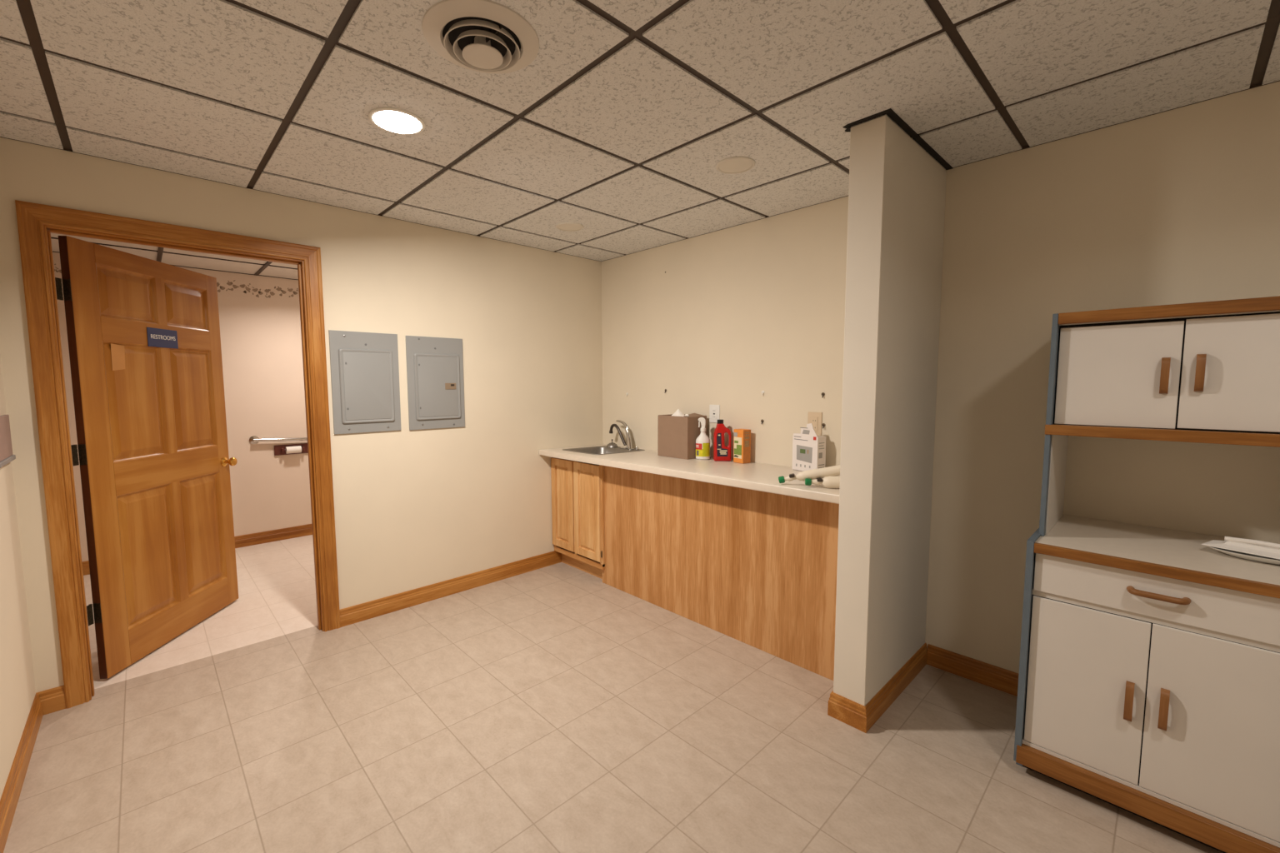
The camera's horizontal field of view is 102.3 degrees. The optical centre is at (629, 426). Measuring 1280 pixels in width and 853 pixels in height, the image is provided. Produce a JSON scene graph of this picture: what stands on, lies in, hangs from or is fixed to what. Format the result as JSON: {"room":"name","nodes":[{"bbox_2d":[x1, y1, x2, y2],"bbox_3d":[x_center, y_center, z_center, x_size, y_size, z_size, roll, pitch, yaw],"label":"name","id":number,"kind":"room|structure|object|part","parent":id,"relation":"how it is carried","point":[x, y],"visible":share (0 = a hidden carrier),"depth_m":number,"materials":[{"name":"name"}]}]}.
{"room":"utility room","nodes":[
{"label":"utility room","id":0,"kind":"room"},
{"bbox_2d":[0,355,35,799],"bbox_3d":[-1.048,0.164,0.481,0.100,2.371,4.300,-5,7,-43],"label":"wall","id":1,"kind":"structure","parent":0,"point":[17,688],"depth_m":1.91,"materials":[{"name":"beige paint"}]},
{"bbox_2d":[0,415,15,468],"bbox_3d":[-2.345,0.051,1.930,0.018,0.178,0.305,-5,7,-43],"label":"wall plaque","id":2,"kind":"object","parent":1,"relation":"attached to","point":[7,457],"visible":1,"depth_m":1.95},
{"bbox_2d":[0,694,43,852],"bbox_3d":[-0.997,1.292,0.610,0.014,0.100,4.286,-5,7,-43],"label":"baseboard","id":3,"kind":"structure","parent":1,"relation":"attached to","point":[12,792],"depth_m":1.77,"materials":[{"name":"brown wood"}]},
{"bbox_2d":[50,233,298,279],"bbox_3d":[-2.581,-1.224,3.484,2.300,0.037,2.085,-5,7,-43],"label":"ceiling","id":4,"kind":"structure","parent":0,"point":[176,257],"depth_m":3.85,"materials":[{"name":"tile"}]},
{"bbox_2d":[52,252,311,561],"bbox_3d":[-3.328,-0.140,4.370,2.500,2.340,0.101,-5,7,-43],"label":"wall","id":5,"kind":"structure","parent":0,"point":[260,322],"depth_m":4.44,"materials":[{"name":"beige paint"}]},
{"bbox_2d":[82,524,312,575],"bbox_3d":[-3.284,0.980,4.423,2.300,0.100,0.014,-5,7,-43],"label":"baseboard","id":6,"kind":"structure","parent":5,"relation":"attached to","point":[257,538],"depth_m":4.53,"materials":[{"name":"brown wood"}]},
{"bbox_2d":[249,435,307,444],"bbox_3d":[-2.970,0.114,4.627,0.712,0.103,0.050,-5,7,-43],"label":"grab bar","id":7,"kind":"object","parent":5,"relation":"attached to","point":[254,439],"visible":0.53,"depth_m":4.48,"materials":[{"name":"silver metal"}]},
{"bbox_2d":[274,443,308,455],"bbox_3d":[-3.003,0.206,4.600,0.270,0.090,0.054,-5,7,-43],"label":"toilet paper holder","id":8,"kind":"object","parent":5,"relation":"attached to","point":[279,450],"visible":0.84,"depth_m":4.57,"materials":[{"name":"brown wood"}]},
{"bbox_2d":[285,445,301,454],"bbox_3d":[-2.989,0.209,4.590,0.112,0.060,0.060,-5,7,-43],"label":"toilet paper roll","id":9,"kind":"object","parent":8,"relation":"on","point":[297,449],"visible":1,"depth_m":4.57,"materials":[{"name":"white paper"}]},
{"bbox_2d":[0,137,602,693],"bbox_3d":[-1.395,-0.063,3.184,3.330,2.371,0.115,-5,7,-43],"label":"wall","id":10,"kind":"structure","parent":0,"point":[414,509],"depth_m":3.14,"materials":[{"name":"beige paint"}]},
{"bbox_2d":[35,685,65,715],"bbox_3d":[-2.453,1.165,2.188,0.080,0.100,0.014,-5,7,-43],"label":"baseboard","id":11,"kind":"structure","parent":10,"relation":"attached to","point":[52,700],"depth_m":2.19,"materials":[{"name":"brown wood"}]},
{"bbox_2d":[55,235,238,679],"bbox_3d":[-2.499,0.140,2.768,0.171,2.022,0.940,-1,5,-4],"label":"door","id":12,"kind":"structure","parent":10,"relation":"in","point":[144,338],"depth_m":2.65,"materials":[{"name":"brown wood"}]},
{"bbox_3d":[-2.491,-0.646,2.549,0.034,0.245,0.327,-1,5,-4],"label":"panel","id":13,"kind":"part","parent":12,"relation":"part of","materials":[{"name":"brown wood"}]},
{"bbox_3d":[-2.489,-0.125,2.593,0.034,0.578,0.327,-1,5,-4],"label":"panel","id":14,"kind":"part","parent":12,"relation":"part of","materials":[{"name":"brown wood"}]},
{"bbox_3d":[-2.486,0.653,2.659,0.034,0.667,0.327,-1,5,-4],"label":"panel","id":15,"kind":"part","parent":12,"relation":"part of","materials":[{"name":"brown wood"}]},
{"bbox_3d":[-2.520,-0.678,2.921,0.034,0.245,0.310,-1,5,-4],"label":"panel","id":16,"kind":"part","parent":12,"relation":"part of","materials":[{"name":"brown wood"}]},
{"bbox_3d":[-2.518,-0.156,2.966,0.034,0.578,0.310,-1,5,-4],"label":"panel","id":17,"kind":"part","parent":12,"relation":"part of","materials":[{"name":"brown wood"}]},
{"bbox_3d":[-2.515,0.622,3.031,0.034,0.667,0.310,-1,5,-4],"label":"panel","id":18,"kind":"part","parent":12,"relation":"part of","materials":[{"name":"brown wood"}]},
{"bbox_3d":[-2.480,0.220,3.200,0.068,0.060,0.060,-1,5,-4],"label":"knob","id":19,"kind":"part","parent":12,"relation":"part of","materials":[{"name":"gold metal"}]},
{"bbox_2d":[15,200,340,709],"bbox_3d":[-2.087,0.123,2.541,1.061,2.114,0.153,-5,7,-43],"label":"trim","id":20,"kind":"structure","parent":10,"relation":"attached to","point":[36,222],"depth_m":2.23,"materials":[{"name":"brown wood"}]},
{"bbox_3d":[-2.401,0.157,2.152,0.068,2.114,0.019,-5,7,-43],"label":"casing leg","id":21,"kind":"part","parent":20,"relation":"part of","materials":[{"name":"brown wood"}]},
{"bbox_3d":[-1.684,0.097,2.829,0.078,2.114,0.019,-5,7,-43],"label":"casing leg","id":22,"kind":"part","parent":20,"relation":"part of","materials":[{"name":"brown wood"}]},
{"bbox_2d":[328,330,401,434],"bbox_3d":[-1.510,-0.251,2.966,0.362,0.574,0.022,-5,7,-43],"label":"breaker panel","id":23,"kind":"object","parent":10,"relation":"attached to","point":[365,369],"visible":1,"depth_m":2.95,"materials":[{"name":"grey metal"}]},
{"bbox_3d":[-1.502,-0.230,2.964,0.249,0.383,0.003,-5,7,-43],"label":"panel door","id":24,"kind":"part","parent":23,"relation":"part of","materials":[{"name":"grey metal"}]},
{"bbox_2d":[405,335,464,430],"bbox_3d":[-1.212,-0.272,3.247,0.359,0.573,0.024,-5,7,-43],"label":"breaker panel","id":25,"kind":"object","parent":10,"relation":"attached to","point":[434,365],"visible":1,"depth_m":3.23,"materials":[{"name":"grey metal"}]},
{"bbox_3d":[-1.202,-0.248,3.248,0.253,0.373,0.003,-5,7,-43],"label":"panel door","id":26,"kind":"part","parent":25,"relation":"part of","materials":[{"name":"grey metal"}]},
{"bbox_2d":[340,550,561,627],"bbox_3d":[-1.086,1.050,3.479,1.565,0.100,0.014,-5,7,-43],"label":"baseboard","id":27,"kind":"structure","parent":10,"relation":"attached to","point":[360,612],"depth_m":3.35,"materials":[{"name":"brown wood"}]},
{"bbox_2d":[3,535,1222,852],"bbox_3d":[-0.724,1.210,2.463,3.500,0.050,6.600,-5,7,-43],"label":"floor","id":28,"kind":"structure","parent":0,"point":[556,708],"depth_m":1.97,"materials":[{"name":"beige tile"}]},
{"bbox_2d":[550,457,604,579],"bbox_3d":[-0.210,0.635,3.891,0.518,0.851,0.572,-5,7,-43],"label":"base cabinet","id":29,"kind":"object","parent":28,"relation":"on","point":[577,488],"visible":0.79,"depth_m":3.69,"materials":[{"name":"brown wood"}]},
{"bbox_3d":[-0.495,0.576,3.823,0.019,0.668,0.262,-5,7,-43],"label":"cabinet door","id":30,"kind":"part","parent":29,"relation":"part of","materials":[{"name":"brown wood"}]},
{"bbox_3d":[-0.375,0.952,3.759,0.020,0.036,0.572,-5,7,-43],"label":"rail","id":31,"kind":"part","parent":29,"relation":"part of","materials":[{"name":"brown wood"}]},
{"bbox_3d":[-0.297,0.592,3.615,0.019,0.668,0.283,-5,7,-43],"label":"cabinet door","id":32,"kind":"part","parent":29,"relation":"part of","materials":[{"name":"brown wood"}]},
{"bbox_2d":[539,445,839,504],"bbox_3d":[0.349,0.241,3.193,0.620,0.069,2.303,-5,7,-43],"label":"countertop","id":33,"kind":"structure","parent":29,"relation":"on","point":[752,476],"depth_m":2.89,"materials":[{"name":"beige laminate"}]},
{"bbox_2d":[562,445,644,465],"bbox_3d":[-0.191,0.250,3.823,0.475,0.170,0.425,-5,7,-43],"label":"sink","id":34,"kind":"object","parent":33,"relation":"in","point":[602,450],"visible":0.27,"depth_m":3.94,"materials":[{"name":"metal"}]},
{"bbox_2d":[606,439,618,447],"bbox_3d":[-0.135,0.131,4.022,0.092,0.060,0.092,-5,7,-43],"label":"strainer","id":35,"kind":"object","parent":34,"relation":"on","point":[612,444],"visible":1,"depth_m":4.00,"materials":[{"name":"metal"}]},
{"bbox_2d":[609,420,634,449],"bbox_3d":[-0.057,0.061,3.938,0.240,0.213,0.056,4,7,43],"label":"faucet","id":36,"kind":"object","parent":33,"relation":"on","point":[628,443],"visible":1,"depth_m":3.90,"materials":[{"name":"silver metal"}]},
{"bbox_3d":[-0.090,0.063,3.950,0.176,0.162,0.029,4,7,44],"label":"spout","id":37,"kind":"part","parent":36,"relation":"part of","materials":[{"name":"silver metal"}]},
{"bbox_3d":[-0.054,-0.011,3.933,0.016,0.069,0.134,-5,7,-43],"label":"lever","id":38,"kind":"part","parent":36,"relation":"part of","materials":[{"name":"silver metal"}]},
{"bbox_2d":[657,413,706,459],"bbox_3d":[0.350,0.057,3.454,0.183,0.289,0.281,-5,7,-43],"label":"cardboard box","id":39,"kind":"object","parent":33,"relation":"on","point":[677,436],"visible":0.9,"depth_m":3.37,"materials":[{"name":"brown cardboard"}]},
{"bbox_2d":[671,409,684,416],"bbox_3d":[0.324,-0.079,3.434,0.088,0.071,0.115,-2,5,-22],"label":"crumpled paper","id":40,"kind":"object","parent":39,"relation":"on","point":[677,413],"visible":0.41,"depth_m":3.41,"materials":[{"name":"white paper"}]},
{"bbox_2d":[695,417,709,459],"bbox_3d":[0.474,0.077,3.325,0.093,0.270,0.067,0,5,5],"label":"spray bottle","id":41,"kind":"object","parent":33,"relation":"on","point":[702,442],"visible":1,"depth_m":3.31,"materials":[{"name":"white plastic"}]},
{"bbox_3d":[0.494,0.150,3.304,0.053,0.088,0.007,-2,5,-20],"label":"label panel","id":42,"kind":"part","parent":41,"relation":"part of","materials":[{"name":"yellow paper"}]},
{"bbox_2d":[713,419,731,460],"bbox_3d":[0.587,0.087,3.257,0.106,0.260,0.061,0,5,3],"label":"jug","id":43,"kind":"object","parent":33,"relation":"on","point":[721,452],"visible":1,"depth_m":3.23,"materials":[{"name":"red plastic"}]},
{"bbox_2d":[733,429,750,464],"bbox_3d":[0.694,0.121,3.177,0.065,0.205,0.084,-3,6,-31],"label":"carton","id":44,"kind":"object","parent":33,"relation":"on","point":[742,440],"visible":1,"depth_m":3.15,"materials":[{"name":"orange cardboard"}]},
{"bbox_3d":[0.665,0.132,3.165,0.001,0.130,0.068,-3,6,-32],"label":"print panel","id":45,"kind":"part","parent":44,"relation":"part of","materials":[{"name":"multicoloured cardboard"}]},
{"bbox_2d":[734,440,741,455],"bbox_3d":[0.665,0.132,3.164,0.001,0.086,0.066,-3,6,-32],"label":"print","id":46,"kind":"object","parent":44,"relation":"attached to","point":[738,451],"depth_m":3.16},
{"bbox_2d":[745,440,749,447],"bbox_3d":[0.716,0.106,3.139,0.038,0.040,0.001,-3,6,-32],"label":"print","id":47,"kind":"object","parent":44,"relation":"attached to","point":[747,442],"depth_m":3.14},
{"bbox_3d":[0.716,0.124,3.142,0.062,0.203,0.001,-3,6,-31],"label":"panel","id":48,"kind":"part","parent":44,"relation":"part of","materials":[{"name":"orange cardboard"}]},
{"bbox_2d":[792,423,825,470],"bbox_3d":[0.990,0.113,2.846,0.072,0.268,0.165,-4,6,-35],"label":"carton","id":49,"kind":"object","parent":33,"relation":"on","point":[808,448],"visible":0.91,"depth_m":2.81,"materials":[{"name":"grey cardboard"}]},
{"bbox_2d":[800,449,804,454],"bbox_3d":[0.954,0.137,2.839,0.001,0.024,0.034,-4,6,-35],"label":"print","id":50,"kind":"object","parent":49,"relation":"attached to","point":[802,451],"depth_m":2.84},
{"bbox_2d":[796,445,812,463],"bbox_3d":[0.960,0.152,2.832,0.016,0.092,0.101,-5,7,-43],"label":"print","id":51,"kind":"object","parent":49,"relation":"attached to","point":[804,452],"depth_m":2.83,"materials":[{"name":"grey paper"}]},
{"bbox_2d":[802,430,809,434],"bbox_3d":[0.964,0.031,2.817,0.001,0.024,0.048,-4,6,-35],"label":"print","id":52,"kind":"object","parent":49,"relation":"on","point":[804,432],"depth_m":2.82,"materials":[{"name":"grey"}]},
{"bbox_2d":[778,465,839,483],"bbox_3d":[0.873,0.212,2.362,0.368,0.119,0.046,1,5,18],"label":"tube","id":53,"kind":"object","parent":33,"relation":"on","point":[813,474],"visible":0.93,"depth_m":2.35,"materials":[{"name":"white plastic"}]},
{"bbox_2d":[805,475,839,489],"bbox_3d":[0.930,0.254,2.331,0.259,0.058,0.058,0,5,12],"label":"tube","id":54,"kind":"object","parent":33,"relation":"on","point":[831,482],"visible":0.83,"depth_m":2.32,"materials":[{"name":"white plastic"}]},
{"bbox_2d":[602,465,839,680],"bbox_3d":[0.419,0.707,2.923,0.012,0.864,1.760,-5,7,-43],"label":"oak panel","id":55,"kind":"object","parent":28,"relation":"on","point":[757,569],"visible":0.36,"depth_m":2.77,"materials":[{"name":"laminate"}]},
{"bbox_2d":[1013,295,1279,852],"bbox_3d":[1.776,0.426,1.726,0.578,1.615,0.649,-5,7,-43],"label":"hutch","id":56,"kind":"object","parent":28,"relation":"on","point":[1148,689],"visible":1,"depth_m":1.59,"materials":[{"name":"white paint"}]},
{"bbox_3d":[1.495,0.856,1.700,0.011,0.524,0.288,-5,7,-43],"label":"door","id":57,"kind":"part","parent":56,"relation":"part of","materials":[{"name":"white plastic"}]},
{"bbox_3d":[1.596,-0.166,1.696,0.013,0.332,0.292,-5,7,-43],"label":"door","id":58,"kind":"part","parent":56,"relation":"part of","materials":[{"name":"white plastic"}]},
{"bbox_3d":[1.557,0.861,1.607,0.028,0.122,0.019,-5,7,-43],"label":"handle","id":59,"kind":"part","parent":56,"relation":"part of","materials":[{"name":"brown wood"}]},
{"bbox_3d":[1.588,1.173,1.611,0.035,0.064,0.610,-5,7,-43],"label":"plinth trim","id":60,"kind":"part","parent":56,"relation":"part of","materials":[{"name":"brown wood"}]},
{"bbox_3d":[1.597,1.133,1.616,0.012,0.012,0.588,-5,7,-43],"label":"rail","id":61,"kind":"part","parent":56,"relation":"part of","materials":[{"name":"brown wood"}]},
{"bbox_3d":[1.607,0.591,1.582,0.020,0.018,0.588,-5,7,-43],"label":"drawer rail","id":62,"kind":"part","parent":56,"relation":"part of","materials":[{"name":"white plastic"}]},
{"bbox_3d":[1.595,0.514,1.565,0.011,0.132,0.581,-5,7,-43],"label":"drawer","id":63,"kind":"part","parent":56,"relation":"part of","materials":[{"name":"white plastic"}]},
{"bbox_2d":[1035,515,1279,585],"bbox_3d":[1.786,0.412,1.739,0.544,0.030,0.588,-5,7,-43],"label":"countertop","id":64,"kind":"structure","parent":56,"relation":"on","point":[1179,549],"depth_m":1.72,"materials":[{"name":"beige laminate"}]},
{"bbox_3d":[1.582,0.508,1.544,0.037,0.019,0.137,-5,7,-43],"label":"handle","id":65,"kind":"part","parent":56,"relation":"part of","materials":[{"name":"brown wood"}]},
{"bbox_3d":[1.608,0.856,1.552,0.028,0.124,0.019,-5,7,-43],"label":"handle","id":66,"kind":"part","parent":56,"relation":"part of","materials":[{"name":"brown wood"}]},
{"bbox_3d":[1.660,-0.157,1.599,0.028,0.112,0.019,-5,7,-43],"label":"handle","id":67,"kind":"part","parent":56,"relation":"part of","materials":[{"name":"brown wood"}]},
{"bbox_3d":[1.679,-0.351,1.555,0.025,0.037,0.595,-5,7,-43],"label":"cornice","id":68,"kind":"part","parent":56,"relation":"part of","materials":[{"name":"brown wood"}]},
{"bbox_3d":[1.710,-0.160,1.545,0.028,0.112,0.019,-5,7,-43],"label":"handle","id":69,"kind":"part","parent":56,"relation":"part of","materials":[{"name":"brown wood"}]},
{"bbox_3d":[1.696,0.872,1.489,0.011,0.525,0.290,-5,7,-43],"label":"door","id":70,"kind":"part","parent":56,"relation":"part of","materials":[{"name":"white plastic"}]},
{"bbox_3d":[1.800,-0.152,1.482,0.013,0.332,0.291,-5,7,-43],"label":"door","id":71,"kind":"part","parent":56,"relation":"part of","materials":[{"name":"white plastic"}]},
{"bbox_2d":[1207,545,1279,564],"bbox_3d":[1.955,0.399,1.580,0.160,0.021,0.258,-5,7,-43],"label":"plate","id":72,"kind":"object","parent":56,"relation":"on","point":[1241,555],"visible":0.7,"depth_m":1.58,"materials":[{"name":"white ceramic"}]},
{"bbox_2d":[1201,536,1279,559],"bbox_3d":[1.935,0.370,1.601,0.140,0.037,0.212,-5,7,-43],"label":"folded paper","id":73,"kind":"object","parent":72,"relation":"on","point":[1257,547],"visible":1,"depth_m":1.59,"materials":[{"name":"white paper"}]},
{"bbox_2d":[0,0,1279,261],"bbox_3d":[0.119,-1.114,1.488,3.130,0.043,4.300,-5,7,-43],"label":"ceiling","id":74,"kind":"structure","parent":0,"point":[622,118],"depth_m":1.71,"materials":[{"name":"tile"}]},
{"bbox_2d":[368,106,425,134],"bbox_3d":[-0.855,-1.118,1.902,0.192,0.022,0.192,-5,7,-43],"label":"recessed light","id":75,"kind":"object","parent":74,"relation":"in","point":[394,120],"visible":1,"depth_m":1.87,"materials":[{"name":"white plastic"}]},
{"bbox_3d":[-0.855,-1.116,1.902,0.162,0.018,0.162,-5,7,-43],"label":"bulb","id":76,"kind":"part","parent":75,"relation":"part of","materials":[{"name":"white glass"}]},
{"bbox_2d":[421,0,539,73],"bbox_3d":[-0.414,-1.065,1.453,0.316,0.052,0.316,-5,7,-43],"label":"ceiling vent","id":77,"kind":"object","parent":74,"relation":"in","point":[481,36],"visible":1,"depth_m":1.41,"materials":[{"name":"metal"}]},
{"bbox_2d":[555,221,583,231],"bbox_3d":[-0.369,-1.232,3.189,0.172,0.010,0.172,-5,7,-43],"label":"ceiling speaker","id":78,"kind":"object","parent":74,"relation":"attached to","point":[568,227],"visible":1,"depth_m":3.17},
{"bbox_2d":[715,156,754,174],"bbox_3d":[0.472,-1.160,2.297,0.172,0.010,0.172,-5,7,-43],"label":"ceiling speaker","id":79,"kind":"object","parent":74,"relation":"attached to","point":[733,165],"visible":1,"depth_m":2.28},
{"bbox_2d":[833,115,946,706],"bbox_3d":[1.149,0.017,2.254,0.723,2.347,0.129,-5,7,-43],"label":"wall","id":80,"kind":"structure","parent":0,"point":[897,192],"depth_m":2.06,"materials":[{"name":"white paint"}]},
{"bbox_2d":[827,643,927,733],"bbox_3d":[1.148,1.137,2.344,0.737,0.100,0.157,-5,7,-43],"label":"baseboard","id":81,"kind":"structure","parent":80,"relation":"attached to","point":[861,717],"depth_m":2.13,"materials":[{"name":"brown wood"}]},
{"bbox_2d":[601,80,1279,673],"bbox_3d":[1.296,-0.032,2.695,0.100,2.371,4.300,-5,7,-43],"label":"wall","id":82,"kind":"structure","parent":0,"point":[1181,205],"depth_m":2.26,"materials":[{"name":"beige paint"}]},
{"bbox_2d":[709,405,719,423],"bbox_3d":[0.559,-0.083,3.390,0.009,0.118,0.082,-5,7,-43],"label":"wall outlet","id":83,"kind":"object","parent":82,"relation":"attached to","point":[714,410],"visible":0.91,"depth_m":3.39,"materials":[{"name":"white plastic"}]},
{"bbox_2d":[711,408,716,419],"bbox_3d":[0.557,-0.082,3.389,0.003,0.071,0.039,-5,7,-43],"label":"receptacle","id":84,"kind":"object","parent":83,"relation":"attached to","point":[713,410],"depth_m":3.39,"materials":[{"name":"white plastic"}]},
{"bbox_2d":[807,411,822,435],"bbox_3d":[1.037,-0.012,2.890,0.009,0.135,0.082,-5,7,-43],"label":"wall outlet","id":85,"kind":"object","parent":82,"relation":"attached to","point":[815,418],"visible":0.64,"depth_m":2.88,"materials":[{"name":"beige plastic"}]},
{"bbox_2d":[810,416,817,431],"bbox_3d":[1.036,-0.012,2.888,0.003,0.081,0.039,-5,7,-43],"label":"receptacle","id":86,"kind":"object","parent":85,"relation":"attached to","point":[813,419],"depth_m":2.88,"materials":[{"name":"beige plastic"}]},
{"bbox_2d":[926,644,1019,696],"bbox_3d":[2.102,1.174,1.865,0.014,0.100,1.850,-5,7,-43],"label":"baseboard","id":87,"kind":"structure","parent":82,"relation":"attached to","point":[996,677],"depth_m":2.39,"materials":[{"name":"brown wood"}]}
]}

